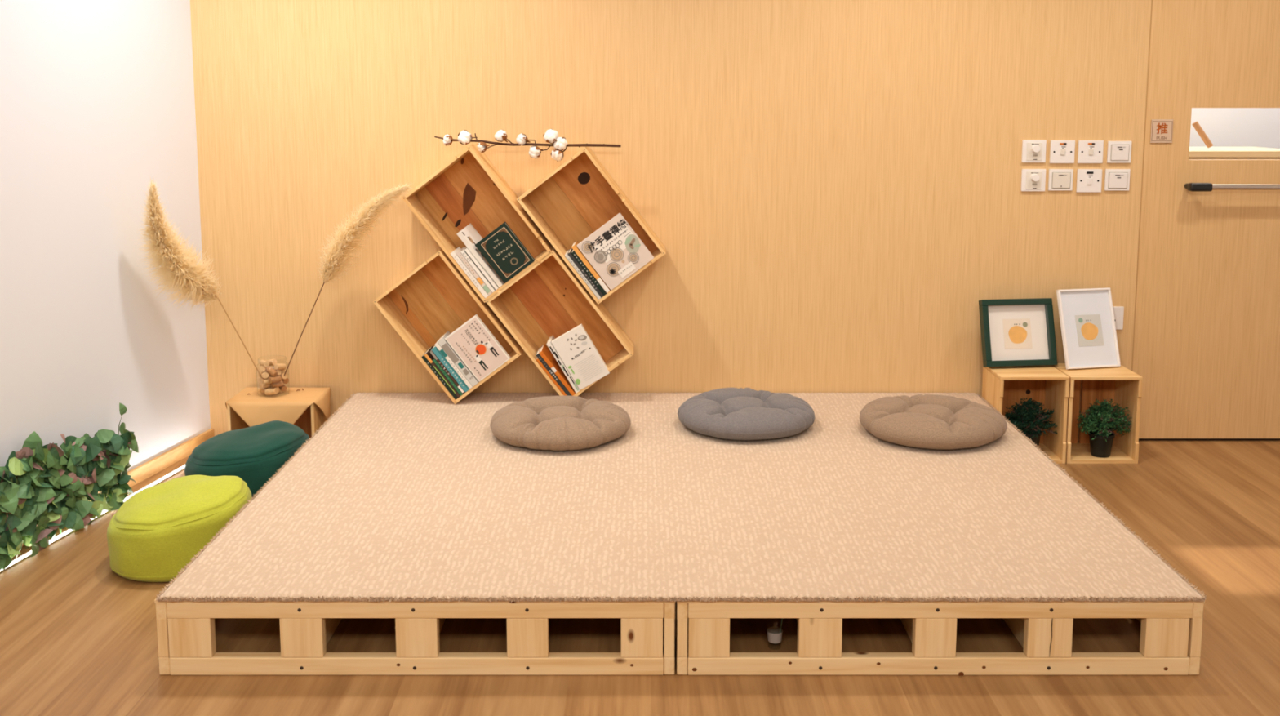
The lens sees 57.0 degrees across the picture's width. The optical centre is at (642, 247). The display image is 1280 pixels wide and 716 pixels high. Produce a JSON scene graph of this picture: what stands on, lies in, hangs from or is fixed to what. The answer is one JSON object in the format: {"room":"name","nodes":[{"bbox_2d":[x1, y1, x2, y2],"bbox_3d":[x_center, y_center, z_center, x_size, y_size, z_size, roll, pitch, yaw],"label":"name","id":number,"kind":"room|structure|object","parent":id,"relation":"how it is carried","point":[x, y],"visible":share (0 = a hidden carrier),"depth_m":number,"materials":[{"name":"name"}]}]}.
{"room":"reading lounge","nodes":[
{"label":"reading lounge","id":0,"kind":"room"},
{"bbox_2d":[0,0,210,483],"bbox_3d":[-2.272,-0.140,1.353,0.100,2.600,6.520,1,7,10],"label":"wall","id":1,"kind":"structure","parent":0,"point":[97,101],"depth_m":3.84,"materials":[{"name":"white paint"}]},
{"bbox_2d":[22,428,213,546],"bbox_3d":[-2.208,1.120,1.545,0.014,0.052,6.200,1,7,10],"label":"baseboard","id":2,"kind":"structure","parent":1,"relation":"attached to","point":[148,468],"depth_m":4.25,"materials":[{"name":"brown wood"}]},
{"bbox_2d":[0,440,1279,715],"bbox_3d":[1.000,1.091,2.360,7.500,0.100,8.600,0,7,0],"label":"floor","id":3,"kind":"structure","parent":0,"point":[78,637],"depth_m":2.82,"materials":[{"name":"brown wood"}]},
{"bbox_2d":[0,402,138,570],"bbox_3d":[-1.880,0.804,2.946,0.122,0.366,2.068,1,7,10],"label":"plant","id":4,"kind":"object","parent":3,"relation":"on","point":[44,486],"visible":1,"depth_m":3.55,"materials":[{"name":"green plant"}]},
{"bbox_2d":[0,464,185,573],"bbox_3d":[-1.847,0.935,3.149,0.016,0.007,2.650,1,7,10],"label":"light strip","id":5,"kind":"object","parent":3,"relation":"on","point":[22,557],"visible":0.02,"depth_m":3.63,"materials":[{"name":"glowing white light"}]},
{"bbox_2d":[106,474,252,582],"bbox_3d":[-1.337,0.791,3.414,0.398,0.222,0.405,0,7,0],"label":"pouf","id":6,"kind":"object","parent":3,"relation":"on","point":[157,530],"visible":0.75,"depth_m":3.26,"materials":[{"name":"fabric"}]},
{"bbox_2d":[184,420,309,497],"bbox_3d":[-1.324,0.721,3.957,0.405,0.222,0.392,0,7,0],"label":"pouf","id":7,"kind":"object","parent":3,"relation":"on","point":[254,454],"visible":0.67,"depth_m":3.83,"materials":[{"name":"green fabric"}]},
{"bbox_2d":[226,402,330,437],"bbox_3d":[-1.365,0.662,4.437,0.318,0.217,0.220,0,7,0],"label":"crate","id":8,"kind":"object","parent":3,"relation":"on","point":[313,418],"visible":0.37,"depth_m":4.40,"materials":[{"name":"brown wood"}]},
{"bbox_2d":[225,386,330,426],"bbox_3d":[-1.368,0.635,4.418,0.372,0.166,0.247,0,7,0],"label":"tablecloth","id":9,"kind":"object","parent":8,"relation":"on","point":[255,408],"visible":0.69,"depth_m":4.31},
{"bbox_3d":[-1.387,0.481,4.416,0.117,0.138,0.117,0,7,0],"label":"glass jar","id":10,"kind":"object","parent":9,"relation":"on","visible":0},
{"bbox_2d":[137,177,266,388],"bbox_3d":[-1.551,0.149,4.165,0.250,0.840,0.506,6,10,40],"label":"pampas grass","id":11,"kind":"object","parent":10,"relation":"in","point":[181,268],"depth_m":4.04,"materials":[{"name":"brown plant"}]},
{"bbox_2d":[257,375,263,382],"bbox_3d":[-1.430,0.491,4.409,0.023,0.023,0.041,-2,8,-13],"label":"cork","id":12,"kind":"object","parent":10,"relation":"in","point":[260,379],"visible":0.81,"depth_m":4.39,"materials":[{"name":"beige wood"}]},
{"bbox_2d":[258,365,266,372],"bbox_3d":[-1.420,0.453,4.400,0.023,0.031,0.044,-2,8,-14],"label":"cork","id":13,"kind":"object","parent":10,"relation":"in","point":[262,368],"visible":1,"depth_m":4.38,"materials":[{"name":"beige wood"}]},
{"bbox_2d":[259,388,266,392],"bbox_3d":[-1.422,0.523,4.418,0.023,0.040,0.045,0,7,-3],"label":"cork","id":14,"kind":"object","parent":10,"relation":"in","point":[262,390],"visible":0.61,"depth_m":4.40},
{"bbox_2d":[260,371,268,378],"bbox_3d":[-1.409,0.475,4.388,0.023,0.028,0.043,-4,8,-27],"label":"cork","id":15,"kind":"object","parent":10,"relation":"in","point":[264,375],"visible":1,"depth_m":4.37,"materials":[{"name":"beige wood"}]},
{"bbox_2d":[259,360,269,366],"bbox_3d":[-1.413,0.432,4.398,0.023,0.026,0.043,-6,10,-40],"label":"cork","id":16,"kind":"object","parent":10,"relation":"in","point":[262,362],"visible":1,"depth_m":4.38,"materials":[{"name":"beige wood"}]},
{"bbox_2d":[259,382,271,389],"bbox_3d":[-1.407,0.513,4.399,0.023,0.023,0.041,6,11,41],"label":"cork","id":17,"kind":"object","parent":10,"relation":"in","point":[261,386],"visible":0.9,"depth_m":4.39,"materials":[{"name":"beige wood"}]},
{"bbox_2d":[261,376,272,385],"bbox_3d":[-1.397,0.497,4.390,0.023,0.027,0.043,6,10,39],"label":"cork","id":18,"kind":"object","parent":10,"relation":"in","point":[265,381],"visible":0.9,"depth_m":4.38,"materials":[{"name":"beige wood"}]},
{"bbox_2d":[264,387,277,395],"bbox_3d":[-1.384,0.536,4.387,0.044,0.028,0.023,1,7,10],"label":"cork","id":19,"kind":"object","parent":10,"relation":"in","point":[268,391],"visible":1,"depth_m":4.38,"materials":[{"name":"beige wood"}]},
{"bbox_2d":[266,366,277,377],"bbox_3d":[-1.380,0.462,4.384,0.046,0.038,0.023,4,8,29],"label":"cork","id":20,"kind":"object","parent":10,"relation":"in","point":[272,371],"visible":1,"depth_m":4.38,"materials":[{"name":"brown wood"}]},
{"bbox_2d":[266,359,276,366],"bbox_3d":[-1.399,0.433,4.438,0.045,0.032,0.023,5,9,35],"label":"cork","id":21,"kind":"object","parent":10,"relation":"in","point":[272,362],"visible":0.8,"depth_m":4.42,"materials":[{"name":"beige wood"}]},
{"bbox_2d":[268,369,280,376],"bbox_3d":[-1.375,0.470,4.404,0.045,0.034,0.023,3,8,24],"label":"cork","id":22,"kind":"object","parent":10,"relation":"in","point":[277,371],"visible":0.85,"depth_m":4.39,"materials":[{"name":"beige wood"}]},
{"bbox_2d":[268,375,281,383],"bbox_3d":[-1.369,0.491,4.383,0.023,0.023,0.041,7,10,43],"label":"cork","id":23,"kind":"object","parent":10,"relation":"in","point":[276,379],"visible":1,"depth_m":4.37,"materials":[{"name":"brown wood"}]},
{"bbox_2d":[270,380,283,387],"bbox_3d":[-1.367,0.510,4.402,0.041,0.023,0.023,-5,9,-40],"label":"cork","id":24,"kind":"object","parent":10,"relation":"in","point":[280,384],"visible":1,"depth_m":4.39,"materials":[{"name":"brown wood"}]},
{"bbox_2d":[273,363,286,369],"bbox_3d":[-1.357,0.446,4.405,0.023,0.030,0.044,4,9,31],"label":"cork","id":25,"kind":"object","parent":10,"relation":"in","point":[277,366],"visible":1,"depth_m":4.39,"materials":[{"name":"beige wood"}]},
{"bbox_2d":[279,384,286,391],"bbox_3d":[-1.364,0.526,4.446,0.023,0.030,0.044,-7,10,-44],"label":"cork","id":26,"kind":"object","parent":10,"relation":"in","point":[283,388],"visible":0.59,"depth_m":4.43,"materials":[{"name":"brown wood"}]},
{"bbox_2d":[280,373,287,380],"bbox_3d":[-1.358,0.486,4.424,0.045,0.033,0.023,5,9,33],"label":"cork","id":27,"kind":"object","parent":10,"relation":"in","point":[282,375],"visible":0.59,"depth_m":4.41,"materials":[{"name":"beige wood"}]},
{"bbox_2d":[282,377,288,383],"bbox_3d":[-1.356,0.497,4.448,0.023,0.030,0.044,-7,10,-43],"label":"cork","id":28,"kind":"object","parent":10,"relation":"in","point":[286,380],"visible":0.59,"depth_m":4.43,"materials":[{"name":"brown wood"}]},
{"bbox_2d":[279,182,413,388],"bbox_3d":[-1.083,0.149,4.336,0.557,0.796,0.178,3,8,25],"label":"pampas grass","id":29,"kind":"object","parent":10,"relation":"in","point":[345,243],"depth_m":4.29,"materials":[{"name":"brown plant"}]},
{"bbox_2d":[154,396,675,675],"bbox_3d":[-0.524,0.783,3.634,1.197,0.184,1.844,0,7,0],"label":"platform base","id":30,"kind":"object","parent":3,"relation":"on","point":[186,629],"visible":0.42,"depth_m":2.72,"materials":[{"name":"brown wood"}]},
{"bbox_2d":[767,617,782,643],"bbox_3d":[0.325,0.925,2.869,0.049,0.098,0.039,-5,9,-32],"label":"plastic cup","id":31,"kind":"object","parent":3,"relation":"on","point":[774,633],"visible":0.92,"depth_m":2.86,"materials":[{"name":"beige plastic"}]},
{"bbox_2d":[674,600,1204,675],"bbox_3d":[0.685,0.784,3.634,1.214,0.185,1.844,0,7,0],"label":"platform base","id":32,"kind":"object","parent":3,"relation":"on","point":[1171,641],"visible":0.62,"depth_m":2.72,"materials":[{"name":"brown wood"}]},
{"bbox_2d":[155,391,1206,603],"bbox_3d":[0.087,0.684,3.618,2.417,0.019,1.871,0,7,0],"label":"carpet","id":33,"kind":"object","parent":32,"relation":"on","point":[396,496],"visible":0.89,"depth_m":3.16,"materials":[{"name":"carpet"}]},
{"bbox_2d":[373,248,523,404],"bbox_3d":[-0.719,0.284,4.421,0.542,0.575,0.187,0,7,0],"label":"crate","id":34,"kind":"object","parent":33,"relation":"on","point":[434,300],"visible":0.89,"depth_m":4.49,"materials":[{"name":"brown wood"}]},
{"bbox_2d":[422,350,457,399],"bbox_3d":[-0.751,0.473,4.421,0.131,0.168,0.130,0,7,0],"label":"book","id":35,"kind":"object","parent":34,"relation":"in","point":[424,357],"visible":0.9,"depth_m":4.36,"materials":[{"name":"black paper"}]},
{"bbox_2d":[423,346,460,397],"bbox_3d":[-0.742,0.465,4.420,0.132,0.169,0.130,0,7,0],"label":"book","id":36,"kind":"object","parent":34,"relation":"in","point":[428,356],"visible":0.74,"depth_m":4.36,"materials":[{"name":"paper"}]},
{"bbox_2d":[430,349,465,394],"bbox_3d":[-0.723,0.453,4.418,0.128,0.165,0.130,0,7,0],"label":"book","id":37,"kind":"object","parent":34,"relation":"in","point":[432,353],"visible":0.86,"depth_m":4.35,"materials":[{"name":"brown paper"}]},
{"bbox_2d":[432,358,462,395],"bbox_3d":[-0.722,0.472,4.421,0.110,0.140,0.130,0,7,0],"label":"book","id":38,"kind":"object","parent":34,"relation":"in","point":[434,360],"visible":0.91,"depth_m":4.36,"materials":[{"name":"green paper"}]},
{"bbox_2d":[431,345,469,391],"bbox_3d":[-0.711,0.442,4.417,0.138,0.173,0.130,0,7,0],"label":"book","id":39,"kind":"object","parent":34,"relation":"in","point":[434,349],"visible":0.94,"depth_m":4.35,"materials":[{"name":"teal paper"}]},
{"bbox_2d":[435,342,472,388],"bbox_3d":[-0.699,0.429,4.415,0.137,0.175,0.130,0,7,0],"label":"book","id":40,"kind":"object","parent":34,"relation":"in","point":[440,348],"visible":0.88,"depth_m":4.35,"materials":[{"name":"beige paper"}]},
{"bbox_2d":[437,330,479,386],"bbox_3d":[-0.683,0.415,4.415,0.149,0.185,0.132,0,7,0],"label":"book","id":41,"kind":"object","parent":34,"relation":"in","point":[442,341],"visible":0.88,"depth_m":4.35,"materials":[{"name":"grey paper"}]},
{"bbox_2d":[440,342,469,375],"bbox_3d":[-0.692,0.414,4.348,0.022,0.141,0.001,-37,6,4],"label":"picture","id":42,"kind":"object","parent":41,"relation":"attached to","point":[446,347],"depth_m":4.35,"materials":[{"name":"beige"}]},
{"bbox_2d":[457,362,464,368],"bbox_3d":[-0.672,0.435,4.351,0.014,0.024,0.001,-37,6,4],"label":"picture","id":43,"kind":"object","parent":41,"relation":"attached to","point":[460,365],"depth_m":4.35,"materials":[{"name":"teal paper"}]},
{"bbox_2d":[444,314,510,382],"bbox_3d":[-0.610,0.372,4.354,0.239,0.251,0.025,0,7,0],"label":"book","id":44,"kind":"object","parent":34,"relation":"in","point":[473,341],"visible":1,"depth_m":4.34,"materials":[{"name":"beige paper"}]},
{"bbox_2d":[485,247,634,395],"bbox_3d":[-0.305,0.284,4.421,0.542,0.575,0.187,0,7,0],"label":"crate","id":45,"kind":"object","parent":33,"relation":"on","point":[548,300],"visible":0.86,"depth_m":4.49,"materials":[{"name":"brown wood"}]},
{"bbox_2d":[535,357,566,395],"bbox_3d":[-0.334,0.478,4.422,0.122,0.157,0.130,0,7,0],"label":"book","id":46,"kind":"object","parent":45,"relation":"in","point":[537,359],"visible":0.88,"depth_m":4.36,"materials":[{"name":"orange paper"}]},
{"bbox_2d":[536,346,572,395],"bbox_3d":[-0.329,0.466,4.420,0.132,0.169,0.130,0,7,0],"label":"book","id":47,"kind":"object","parent":45,"relation":"in","point":[538,355],"visible":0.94,"depth_m":4.36,"materials":[{"name":"grey paper"}]},
{"bbox_2d":[538,343,575,395],"bbox_3d":[-0.318,0.457,4.419,0.133,0.170,0.130,0,7,0],"label":"book","id":48,"kind":"object","parent":45,"relation":"in","point":[544,352],"visible":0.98,"depth_m":4.37,"materials":[{"name":"orange paper"}]},
{"bbox_2d":[546,334,579,392],"bbox_3d":[-0.294,0.435,4.416,0.122,0.193,0.130,0,7,0],"label":"book","id":49,"kind":"object","parent":45,"relation":"in","point":[549,344],"visible":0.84,"depth_m":4.35,"materials":[{"name":"beige paper"}]},
{"bbox_2d":[551,324,609,390],"bbox_3d":[-0.230,0.405,4.361,0.216,0.245,0.029,0,7,0],"label":"book","id":50,"kind":"object","parent":45,"relation":"in","point":[575,348],"visible":1,"depth_m":4.35,"materials":[{"name":"beige paper"}]},
{"bbox_2d":[489,395,631,450],"bbox_3d":[-0.285,0.609,3.981,0.483,0.148,0.485,5,9,35],"label":"floor cushion","id":51,"kind":"object","parent":33,"relation":"on","point":[566,422],"visible":1,"depth_m":3.85,"materials":[{"name":"brown fabric"}]},
{"bbox_2d":[677,387,814,439],"bbox_3d":[0.356,0.593,4.087,0.469,0.141,0.469,5,9,35],"label":"floor cushion","id":52,"kind":"object","parent":33,"relation":"on","point":[725,413],"visible":1,"depth_m":3.96,"materials":[{"name":"grey fabric"}]},
{"bbox_2d":[859,394,1007,449],"bbox_3d":[0.982,0.603,3.995,0.494,0.137,0.490,-2,8,-14],"label":"floor cushion","id":53,"kind":"object","parent":33,"relation":"on","point":[927,421],"visible":1,"depth_m":3.86,"materials":[{"name":"brown fabric"}]},
{"bbox_2d":[982,364,1069,463],"bbox_3d":[1.418,0.614,4.391,0.249,0.324,0.222,0,7,0],"label":"crate","id":54,"kind":"object","parent":3,"relation":"on","point":[1002,387],"visible":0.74,"depth_m":4.37,"materials":[{"name":"beige wood"}]},
{"bbox_2d":[978,297,1057,367],"bbox_3d":[1.407,0.319,4.424,0.277,0.250,0.099,-1,7,-7],"label":"picture frame","id":55,"kind":"object","parent":54,"relation":"on","point":[1015,332],"visible":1,"depth_m":4.42,"materials":[{"name":"green paint"}]},
{"bbox_2d":[1002,318,1032,349],"bbox_3d":[1.407,0.324,4.427,0.108,0.108,0.031,-1,7,-7],"label":"print","id":56,"kind":"object","parent":55,"relation":"attached to","point":[1017,333],"depth_m":4.43,"materials":[{"name":"beige paper"}]},
{"bbox_2d":[1003,397,1057,447],"bbox_3d":[1.429,0.659,4.388,0.212,0.211,0.162,0,7,3],"label":"potted plant","id":57,"kind":"object","parent":54,"relation":"in","point":[1028,416],"visible":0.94,"depth_m":4.34,"materials":[{"name":"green plant"}]},
{"bbox_2d":[1051,363,1142,463],"bbox_3d":[1.677,0.614,4.391,0.259,0.324,0.222,0,7,0],"label":"crate","id":58,"kind":"object","parent":3,"relation":"on","point":[1121,384],"visible":0.62,"depth_m":4.36,"materials":[{"name":"beige wood"}]},
{"bbox_2d":[1056,287,1120,369],"bbox_3d":[1.668,0.302,4.412,0.219,0.287,0.104,-2,8,-12],"label":"picture frame","id":59,"kind":"object","parent":58,"relation":"on","point":[1086,316],"visible":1,"depth_m":4.41,"materials":[{"name":"white paint"}]},
{"bbox_2d":[1075,314,1103,346],"bbox_3d":[1.672,0.310,4.413,0.105,0.113,0.036,-2,8,-12],"label":"print","id":60,"kind":"object","parent":59,"relation":"attached to","point":[1089,328],"depth_m":4.41,"materials":[{"name":"beige paper"}]},
{"bbox_2d":[1076,397,1132,457],"bbox_3d":[1.706,0.660,4.364,0.199,0.215,0.169,2,8,15],"label":"potted plant","id":61,"kind":"object","parent":58,"relation":"in","point":[1100,423],"visible":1,"depth_m":4.33,"materials":[{"name":"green plant"}]},
{"bbox_2d":[1188,146,1279,159],"bbox_3d":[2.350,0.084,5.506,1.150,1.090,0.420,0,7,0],"label":"window sill","id":62,"kind":"structure","parent":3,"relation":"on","point":[1195,153],"depth_m":5.23,"materials":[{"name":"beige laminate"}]},
{"bbox_2d":[1191,120,1213,147],"bbox_3d":[2.540,-0.512,5.348,0.094,0.122,0.026,2,8,16],"label":"cardboard tube","id":63,"kind":"object","parent":62,"relation":"on","point":[1196,125],"visible":1,"depth_m":5.34,"materials":[{"name":"brown cardboard"}]},
{"bbox_2d":[190,0,1279,441],"bbox_3d":[1.111,-0.652,5.155,5.577,2.640,1.507,0,7,0],"label":"wall","id":64,"kind":"structure","parent":0,"point":[830,189],"depth_m":4.44,"materials":[{"name":"brown wood"}]},
{"bbox_2d":[401,143,553,302],"bbox_3d":[-0.603,-0.094,4.372,0.542,0.575,0.187,0,7,0],"label":"crate","id":65,"kind":"object","parent":64,"relation":"attached to","point":[468,188],"visible":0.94,"depth_m":4.44,"materials":[{"name":"brown wood"}]},
{"bbox_2d":[450,246,488,297],"bbox_3d":[-0.634,0.091,4.372,0.138,0.174,0.130,0,7,0],"label":"book","id":66,"kind":"object","parent":65,"relation":"in","point":[454,255],"visible":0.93,"depth_m":4.31,"materials":[{"name":"beige paper"}]},
{"bbox_2d":[456,246,492,295],"bbox_3d":[-0.617,0.086,4.370,0.130,0.164,0.128,0,7,0],"label":"book","id":67,"kind":"object","parent":65,"relation":"in","point":[460,255],"visible":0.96,"depth_m":4.31,"materials":[{"name":"beige paper"}]},
{"bbox_2d":[460,246,495,293],"bbox_3d":[-0.604,0.079,4.370,0.124,0.158,0.130,0,7,0],"label":"book","id":68,"kind":"object","parent":65,"relation":"in","point":[463,252],"visible":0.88,"depth_m":4.31,"materials":[{"name":"beige paper"}]},
{"bbox_2d":[456,222,504,287],"bbox_3d":[-0.587,0.028,4.370,0.188,0.224,0.126,0,7,0],"label":"book","id":69,"kind":"object","parent":65,"relation":"in","point":[468,235],"visible":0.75,"depth_m":4.32,"materials":[{"name":"beige paper"}]},
{"bbox_2d":[462,231,491,268],"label":"picture","id":70,"kind":"object","parent":69,"relation":"attached to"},
{"bbox_2d":[464,247,498,290],"bbox_3d":[-0.591,0.072,4.369,0.122,0.155,0.130,0,7,0],"label":"book","id":71,"kind":"object","parent":65,"relation":"in","point":[467,251],"visible":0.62,"depth_m":4.31,"materials":[{"name":"beige paper"}]},
{"bbox_2d":[475,222,535,283],"bbox_3d":[-0.505,0.019,4.310,0.217,0.225,0.026,0,7,0],"label":"book","id":72,"kind":"object","parent":65,"relation":"in","point":[502,249],"visible":1,"depth_m":4.30,"materials":[{"name":"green paper"}]},
{"bbox_2d":[516,146,666,304],"bbox_3d":[-0.187,-0.089,4.372,0.542,0.575,0.187,0,7,0],"label":"crate","id":73,"kind":"object","parent":64,"relation":"attached to","point":[580,196],"visible":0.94,"depth_m":4.44,"materials":[{"name":"brown wood"}]},
{"bbox_2d":[434,128,621,161],"bbox_3d":[-0.421,-0.374,4.306,0.680,0.119,0.067,0,7,0],"label":"branch","id":74,"kind":"object","parent":73,"relation":"on","point":[551,136],"visible":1,"depth_m":4.29,"materials":[{"name":"white plant"}]},
{"bbox_2d":[564,248,600,299],"bbox_3d":[-0.220,0.099,4.373,0.133,0.170,0.130,0,7,0],"label":"book","id":75,"kind":"object","parent":73,"relation":"in","point":[566,255],"visible":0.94,"depth_m":4.31,"materials":[{"name":"grey paper"}]},
{"bbox_2d":[568,248,604,297],"bbox_3d":[-0.209,0.092,4.372,0.132,0.168,0.130,0,7,0],"label":"book","id":76,"kind":"object","parent":73,"relation":"in","point":[570,254],"visible":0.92,"depth_m":4.31,"materials":[{"name":"grey paper"}]},
{"bbox_2d":[571,249,606,295],"bbox_3d":[-0.197,0.086,4.371,0.129,0.165,0.130,0,7,0],"label":"book","id":77,"kind":"object","parent":73,"relation":"in","point":[575,255],"visible":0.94,"depth_m":4.31,"materials":[{"name":"black paper"}]},
{"bbox_2d":[571,240,610,293],"bbox_3d":[-0.190,0.071,4.369,0.141,0.180,0.130,0,7,0],"label":"book","id":78,"kind":"object","parent":73,"relation":"in","point":[576,250],"visible":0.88,"depth_m":4.31,"materials":[{"name":"orange paper"}]},
{"bbox_2d":[577,212,653,290],"bbox_3d":[-0.101,0.015,4.307,0.283,0.284,0.023,0,7,0],"label":"book","id":79,"kind":"object","parent":73,"relation":"in","point":[615,251],"visible":1,"depth_m":4.30,"materials":[{"name":"beige paper"}]},
{"bbox_2d":[625,234,639,253],"bbox_3d":[-0.038,-0.013,4.293,0.058,0.067,0.001,-37,6,4],"label":"picture","id":80,"kind":"object","parent":79,"relation":"attached to","point":[632,241],"depth_m":4.29,"materials":[{"name":"beige"}]},
{"bbox_2d":[1020,168,1045,191],"bbox_3d":[1.472,-0.253,4.434,0.090,0.084,0.027,0,7,0],"label":"wall switch","id":81,"kind":"object","parent":64,"relation":"attached to","point":[1032,180],"visible":1,"depth_m":4.44,"materials":[{"name":"white plastic"}]},
{"bbox_2d":[1021,139,1046,162],"bbox_3d":[1.469,-0.360,4.420,0.088,0.084,0.027,0,7,0],"label":"wall switch","id":82,"kind":"object","parent":64,"relation":"attached to","point":[1033,150],"visible":1,"depth_m":4.42,"materials":[{"name":"white plastic"}]},
{"bbox_2d":[1048,168,1073,190],"bbox_3d":[1.575,-0.255,4.440,0.090,0.081,0.015,0,7,0],"label":"wall switch","id":83,"kind":"object","parent":64,"relation":"attached to","point":[1058,179],"visible":1,"depth_m":4.43,"materials":[{"name":"white plastic"}]},
{"bbox_2d":[1048,140,1075,163],"bbox_3d":[1.576,-0.359,4.427,0.091,0.086,0.014,0,7,0],"label":"wall switch","id":84,"kind":"object","parent":64,"relation":"attached to","point":[1060,151],"visible":1,"depth_m":4.42,"materials":[{"name":"white plastic"}]},
{"bbox_2d":[1075,168,1102,192],"bbox_3d":[1.682,-0.251,4.441,0.092,0.088,0.014,0,7,0],"label":"wall switch","id":85,"kind":"object","parent":64,"relation":"attached to","point":[1088,180],"visible":1,"depth_m":4.44,"materials":[{"name":"white plastic"}]},
{"bbox_2d":[1077,140,1103,163],"bbox_3d":[1.682,-0.359,4.427,0.093,0.086,0.014,0,7,0],"label":"wall switch","id":86,"kind":"object","parent":64,"relation":"attached to","point":[1088,151],"visible":1,"depth_m":4.42,"materials":[{"name":"white plastic"}]},
{"bbox_2d":[1104,168,1130,190],"bbox_3d":[1.788,-0.255,4.440,0.092,0.081,0.015,0,7,0],"label":"wall switch","id":87,"kind":"object","parent":64,"relation":"attached to","point":[1114,179],"visible":1,"depth_m":4.43,"materials":[{"name":"white plastic"}]},
{"bbox_2d":[1112,306,1124,329],"bbox_3d":[1.791,0.270,4.510,0.093,0.089,0.010,0,7,0],"label":"wall socket","id":88,"kind":"object","parent":64,"relation":"attached to","point":[1118,311],"visible":0.28,"depth_m":4.51,"materials":[{"name":"white plastic"}]},
{"bbox_2d":[1106,141,1131,163],"bbox_3d":[1.790,-0.358,4.426,0.087,0.082,0.015,0,7,0],"label":"wall switch","id":89,"kind":"object","parent":64,"relation":"attached to","point":[1117,152],"visible":1,"depth_m":4.42,"materials":[{"name":"white plastic"}]},
{"bbox_2d":[1131,0,1152,370],"bbox_3d":[1.885,-0.291,4.473,0.006,2.100,0.056,0,7,0],"label":"trim","id":90,"kind":"structure","parent":64,"relation":"attached to","point":[1151,0],"depth_m":4.45,"materials":[{"name":"brown wood"}]},
{"bbox_2d":[1132,0,1279,438],"bbox_3d":[2.359,-0.289,4.430,0.942,2.082,0.118,0,7,0],"label":"door","id":91,"kind":"structure","parent":64,"relation":"in","point":[1206,354],"depth_m":4.48,"materials":[{"name":"brown wood"}]},
{"bbox_2d":[1150,119,1173,142],"bbox_3d":[1.947,-0.436,4.421,0.081,0.088,0.005,0,7,0],"label":"sign","id":92,"kind":"object","parent":91,"relation":"attached to","point":[1162,130],"visible":1,"depth_m":4.42,"materials":[{"name":"beige plastic"}]},
{"bbox_2d":[1138,438,1279,440],"bbox_3d":[2.359,0.745,4.617,0.950,0.008,0.050,0,7,0],"label":"trim","id":93,"kind":"structure","parent":64,"relation":"attached to","point":[1140,439],"depth_m":4.59,"materials":[{"name":"brown"}]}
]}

